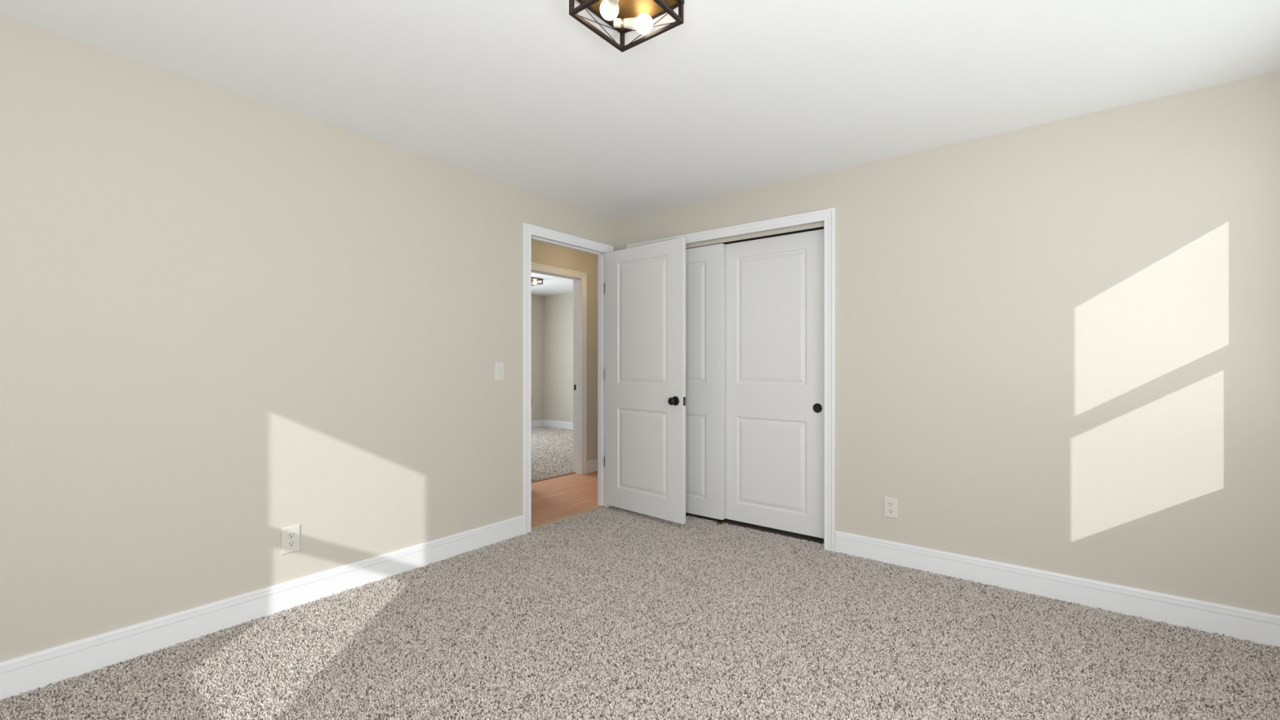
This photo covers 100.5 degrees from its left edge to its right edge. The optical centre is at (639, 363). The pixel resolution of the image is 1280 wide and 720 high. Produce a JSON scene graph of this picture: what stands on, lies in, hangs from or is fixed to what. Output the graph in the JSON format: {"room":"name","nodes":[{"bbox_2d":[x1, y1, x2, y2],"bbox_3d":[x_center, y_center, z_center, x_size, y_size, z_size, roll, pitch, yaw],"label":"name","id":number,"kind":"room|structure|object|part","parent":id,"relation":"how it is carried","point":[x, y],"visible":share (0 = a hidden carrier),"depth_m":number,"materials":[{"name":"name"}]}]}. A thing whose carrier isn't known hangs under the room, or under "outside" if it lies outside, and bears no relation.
{"room":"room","nodes":[
{"label":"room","id":0,"kind":"room"},
{"bbox_2d":[0,16,616,662],"bbox_3d":[-1.422,-0.007,3.012,0.090,2.640,5.080,0,0,38],"label":"wall","id":1,"kind":"structure","parent":0,"point":[228,321],"depth_m":2.37,"materials":[{"name":"beige paint"}]},
{"bbox_2d":[0,515,524,702],"bbox_3d":[-1.851,1.122,2.383,0.015,0.142,3.362,0,0,38],"label":"baseboard","id":2,"kind":"structure","parent":1,"relation":"attached to","point":[40,668],"depth_m":2.36,"materials":[{"name":"white paint"}]},
{"bbox_2d":[280,524,300,554],"bbox_3d":[-1.694,0.851,2.584,0.012,0.128,0.080,0,0,38],"label":"wall outlet","id":3,"kind":"object","parent":1,"relation":"attached to","point":[290,535],"visible":1,"depth_m":2.58,"materials":[{"name":"white plastic"}]},
{"bbox_2d":[287,540,295,546],"bbox_3d":[-1.691,0.872,2.582,0.003,0.028,0.034,0,0,38],"label":"receptacle","id":4,"kind":"object","parent":3,"relation":"attached to","point":[290,543],"depth_m":2.58,"materials":[{"name":"white plastic"}]},
{"bbox_2d":[287,532,295,538],"bbox_3d":[-1.691,0.831,2.582,0.003,0.028,0.034,0,0,38],"label":"receptacle","id":5,"kind":"object","parent":3,"relation":"attached to","point":[290,535],"depth_m":2.58,"materials":[{"name":"white plastic"}]},
{"bbox_2d":[495,362,504,380],"bbox_3d":[-0.929,0.048,3.549,0.019,0.120,0.072,0,0,38],"label":"light switch","id":6,"kind":"object","parent":1,"relation":"attached to","point":[500,366],"visible":1,"depth_m":3.55,"materials":[{"name":"white plastic"}]},
{"bbox_2d":[522,222,613,534],"bbox_3d":[-0.560,0.105,4.106,0.129,2.175,0.941,0,0,38],"label":"door frame","id":7,"kind":"structure","parent":1,"relation":"attached to","point":[530,232],"depth_m":3.78,"materials":[{"name":"white paint"}]},
{"bbox_2d":[604,237,686,524],"bbox_3d":[0.022,0.120,4.096,0.826,2.054,0.165,0,0,43],"label":"door","id":8,"kind":"structure","parent":1,"relation":"in","point":[645,285],"depth_m":4.04,"materials":[{"name":"white paint"}]},
{"bbox_3d":[0.233,0.267,3.827,0.055,0.055,0.056,0,0,43],"label":"knob","id":9,"kind":"part","parent":8,"relation":"part of","materials":[{"name":"black metal"}]},
{"bbox_2d":[531,294,543,421],"bbox_3d":[-3.395,-0.037,8.143,0.100,2.700,4.980,0,0,38],"label":"wall","id":10,"kind":"structure","parent":0,"point":[537,301],"depth_m":9.94,"materials":[{"name":"beige paint"}]},
{"bbox_2d":[531,419,543,427],"bbox_3d":[-3.350,1.122,8.108,0.015,0.142,4.980,0,0,38],"label":"baseboard","id":11,"kind":"structure","parent":10,"relation":"attached to","point":[535,424],"depth_m":9.92,"materials":[{"name":"white paint"}]},
{"bbox_2d":[531,272,573,296],"bbox_3d":[-1.969,-1.337,7.020,3.530,0.100,4.980,0,0,38],"label":"ceiling","id":12,"kind":"structure","parent":0,"point":[551,285],"depth_m":8.80,"materials":[{"name":"white paint"}]},
{"bbox_2d":[531,277,542,285],"bbox_3d":[-1.660,-1.247,8.042,0.274,0.080,0.274,0,0,38],"label":"ceiling light","id":13,"kind":"object","parent":12,"relation":"attached to","point":[534,280],"visible":0.32,"depth_m":8.06,"materials":[{"name":"brown metal"}]},
{"bbox_2d":[543,292,573,422],"bbox_3d":[-0.436,-0.037,9.046,3.630,2.700,0.100,0,0,38],"label":"wall","id":14,"kind":"structure","parent":0,"point":[557,308],"depth_m":9.82,"materials":[{"name":"beige paint"}]},
{"bbox_2d":[543,419,573,429],"bbox_3d":[-0.433,1.122,8.970,3.530,0.142,0.015,0,0,38],"label":"baseboard","id":15,"kind":"structure","parent":14,"relation":"attached to","point":[561,424],"depth_m":9.80,"materials":[{"name":"white paint"}]},
{"bbox_2d":[531,239,597,461],"bbox_3d":[-1.090,-0.037,5.195,0.110,2.700,5.200,0,0,38],"label":"wall","id":16,"kind":"structure","parent":0,"point":[542,253],"depth_m":5.79,"materials":[{"name":"beige paint"}]},
{"bbox_2d":[531,262,586,474],"bbox_3d":[-0.906,0.106,5.428,0.149,2.173,0.891,0,0,38],"label":"door frame","id":17,"kind":"structure","parent":16,"relation":"attached to","point":[580,278],"depth_m":5.71,"materials":[{"name":"white paint"}]},
{"bbox_3d":[-0.957,0.106,5.468,0.020,2.173,0.891,0,0,38],"label":"casing","id":18,"kind":"part","parent":17,"relation":"part of","materials":[{"name":"white paint"}]},
{"bbox_2d":[586,458,597,473],"bbox_3d":[-0.007,1.122,6.469,0.015,0.142,1.857,0,0,38],"label":"baseboard","id":19,"kind":"structure","parent":16,"relation":"attached to","point":[592,465],"depth_m":5.80,"materials":[{"name":"white paint"}]},
{"bbox_2d":[531,471,598,525],"bbox_3d":[-0.682,1.245,4.873,1.110,0.136,5.200,0,0,38],"label":"floor","id":20,"kind":"structure","parent":0,"point":[552,499],"depth_m":4.75,"materials":[{"name":"brown wood"}]},
{"bbox_2d":[0,512,1276,719],"bbox_3d":[0.116,1.251,1.864,3.772,0.124,4.980,0,0,38],"label":"floor","id":21,"kind":"structure","parent":0,"point":[801,536],"depth_m":2.21,"materials":[{"name":"brown carpet"}]},
{"bbox_2d":[531,505,604,530],"bbox_3d":[-0.553,1.178,4.100,0.060,0.014,0.791,0,0,38],"label":"threshold","id":22,"kind":"object","parent":21,"relation":"on","point":[572,515],"visible":0.75,"depth_m":4.07,"materials":[{"name":"beige wood"}]},
{"bbox_2d":[0,506,1279,719],"bbox_3d":[0.134,1.182,1.895,3.775,0.021,3.863,0,0,38],"label":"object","id":23,"kind":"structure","parent":21,"relation":"on","point":[654,558],"depth_m":2.20,"materials":[{"name":"beige carpet"}]},
{"bbox_2d":[715,518,728,524],"bbox_3d":[0.608,1.171,3.955,0.042,0.024,0.110,0,0,38],"label":"floor guide","id":24,"kind":"object","parent":21,"relation":"on","point":[724,521],"visible":0.87,"depth_m":3.94,"materials":[{"name":"gold metal"}]},
{"bbox_2d":[0,0,1279,218],"bbox_3d":[-0.071,-1.277,1.617,3.760,0.100,4.360,0,0,38],"label":"ceiling","id":25,"kind":"structure","parent":0,"point":[737,95],"depth_m":2.24,"materials":[{"name":"white paint"}]},
{"bbox_2d":[568,0,684,52],"bbox_3d":[-0.043,-1.187,1.770,0.274,0.080,0.274,0,0,38],"label":"ceiling light","id":26,"kind":"object","parent":25,"relation":"attached to","point":[624,16],"visible":1,"depth_m":1.82,"materials":[{"name":"brown metal"}]},
{"bbox_3d":[-0.224,-1.186,1.749,0.013,0.057,0.013,0,0,38],"label":"cage post","id":27,"kind":"part","parent":26,"relation":"part of","materials":[{"name":"brown metal"}]},
{"bbox_3d":[-0.123,-1.152,1.669,0.271,0.010,0.013,0,0,38],"label":"cage rail","id":28,"kind":"part","parent":26,"relation":"part of","materials":[{"name":"brown metal"}]},
{"bbox_3d":[-0.144,-1.152,1.850,0.013,0.010,0.245,0,0,38],"label":"cage rail","id":29,"kind":"part","parent":26,"relation":"part of","materials":[{"name":"brown metal"}]},
{"bbox_3d":[-0.102,-1.181,1.774,0.063,0.063,0.063,0,0,38],"label":"bulb","id":30,"kind":"part","parent":26,"relation":"part of","materials":[{"name":"white glass"}]},
{"bbox_3d":[-0.085,-1.183,1.727,0.038,0.038,0.054,0,0,-20],"label":"bulb","id":31,"kind":"part","parent":26,"relation":"part of","materials":[{"name":"white glass"}]},
{"bbox_2d":[613,13,621,27],"bbox_3d":[-0.078,-1.193,1.850,0.036,0.047,0.036,0,0,38],"label":"light bulb","id":32,"kind":"object","parent":26,"relation":"attached to","point":[617,21],"depth_m":1.84,"materials":[{"name":"white metal"}]},
{"bbox_3d":[-0.065,-1.186,1.952,0.013,0.057,0.013,0,0,38],"label":"cage post","id":33,"kind":"part","parent":26,"relation":"part of","materials":[{"name":"brown metal"}]},
{"bbox_3d":[-0.043,-1.222,1.770,0.270,0.010,0.270,0,0,38],"label":"ceiling plate","id":34,"kind":"part","parent":26,"relation":"part of","materials":[{"name":"brown metal"}]},
{"bbox_3d":[-0.033,-1.182,1.849,0.047,0.038,0.038,0,0,0],"label":"bulb","id":35,"kind":"part","parent":26,"relation":"part of","materials":[{"name":"beige plastic"}]},
{"bbox_3d":[0.017,-1.181,1.849,0.056,0.063,0.063,0,0,1],"label":"bulb","id":36,"kind":"part","parent":26,"relation":"part of","materials":[{"name":"white glass"}]},
{"bbox_3d":[0.037,-1.152,1.872,0.271,0.010,0.013,0,0,38],"label":"cage rail","id":37,"kind":"part","parent":26,"relation":"part of","materials":[{"name":"brown metal"}]},
{"bbox_3d":[0.058,-1.152,1.691,0.013,0.010,0.245,0,0,38],"label":"cage rail","id":38,"kind":"part","parent":26,"relation":"part of","materials":[{"name":"brown metal"}]},
{"bbox_3d":[0.138,-1.186,1.792,0.013,0.057,0.013,0,0,38],"label":"cage post","id":39,"kind":"part","parent":26,"relation":"part of","materials":[{"name":"brown metal"}]},
{"bbox_2d":[693,226,823,248],"bbox_3d":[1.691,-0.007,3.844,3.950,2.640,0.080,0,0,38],"label":"door track","id":40,"kind":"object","parent":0,"point":[822,228],"depth_m":4.27,"materials":[{"name":"metal"}]},
{"bbox_2d":[616,71,1279,615],"bbox_3d":[1.351,-0.007,3.341,3.860,2.640,0.110,0,0,38],"label":"wall","id":41,"kind":"structure","parent":0,"point":[1057,343],"depth_m":2.65,"materials":[{"name":"beige paint"}]},
{"bbox_2d":[685,243,724,519],"bbox_3d":[0.307,0.130,4.173,0.790,2.036,0.034,0,0,38],"label":"door","id":42,"kind":"structure","parent":41,"relation":"in","point":[704,265],"depth_m":4.01,"materials":[{"name":"white paint"}]},
{"bbox_2d":[626,207,835,551],"bbox_3d":[0.599,0.104,3.930,1.696,2.178,0.142,0,0,38],"label":"door frame","id":43,"kind":"structure","parent":41,"relation":"attached to","point":[827,215],"depth_m":3.39,"materials":[{"name":"white paint"}]},
{"bbox_2d":[724,229,823,538],"bbox_3d":[0.922,0.130,3.745,0.805,2.036,0.037,0,0,38],"label":"door","id":44,"kind":"structure","parent":41,"relation":"in","point":[774,286],"depth_m":3.71,"materials":[{"name":"white paint"}]},
{"bbox_3d":[1.174,0.292,3.525,0.063,0.063,0.003,0,0,38],"label":"finger pull","id":45,"kind":"part","parent":44,"relation":"part of","materials":[{"name":"black metal"}]},
{"bbox_2d":[884,496,897,518],"bbox_3d":[1.486,0.851,3.157,0.076,0.120,0.012,0,0,38],"label":"wall outlet","id":46,"kind":"object","parent":41,"relation":"attached to","point":[891,504],"visible":1,"depth_m":3.15,"materials":[{"name":"white plastic"}]},
{"bbox_2d":[887,508,893,513],"bbox_3d":[1.484,0.872,3.154,0.034,0.028,0.003,0,0,38],"label":"receptacle","id":47,"kind":"object","parent":46,"relation":"attached to","point":[889,510],"depth_m":3.15,"materials":[{"name":"white plastic"}]},
{"bbox_2d":[887,502,893,506],"bbox_3d":[1.484,0.831,3.154,0.034,0.028,0.003,0,0,38],"label":"receptacle","id":48,"kind":"object","parent":46,"relation":"attached to","point":[889,504],"depth_m":3.15,"materials":[{"name":"white plastic"}]},
{"bbox_2d":[835,530,1279,647],"bbox_3d":[1.990,1.122,2.758,1.935,0.142,0.015,0,0,38],"label":"baseboard","id":49,"kind":"structure","parent":41,"relation":"attached to","point":[1242,624],"depth_m":2.61,"materials":[{"name":"white paint"}]},
{"bbox_3d":[-1.967,1.251,7.019,3.535,0.124,4.980,0,0,38],"label":"floor","id":50,"kind":"structure","parent":0,"visible":0},
{"bbox_2d":[531,426,573,479],"bbox_3d":[-1.417,1.182,7.717,3.530,0.030,3.199,0,0,38],"label":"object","id":51,"kind":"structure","parent":50,"relation":"on","point":[546,443],"depth_m":7.13,"materials":[{"name":"beige carpet"}]},
{"bbox_2d":[531,471,576,483],"bbox_3d":[-0.943,1.176,5.458,0.045,0.014,0.761,0,0,38],"label":"threshold","id":52,"kind":"object","parent":50,"relation":"on","point":[572,473],"visible":0.65,"depth_m":5.50,"materials":[{"name":"brown wood"}]}
]}

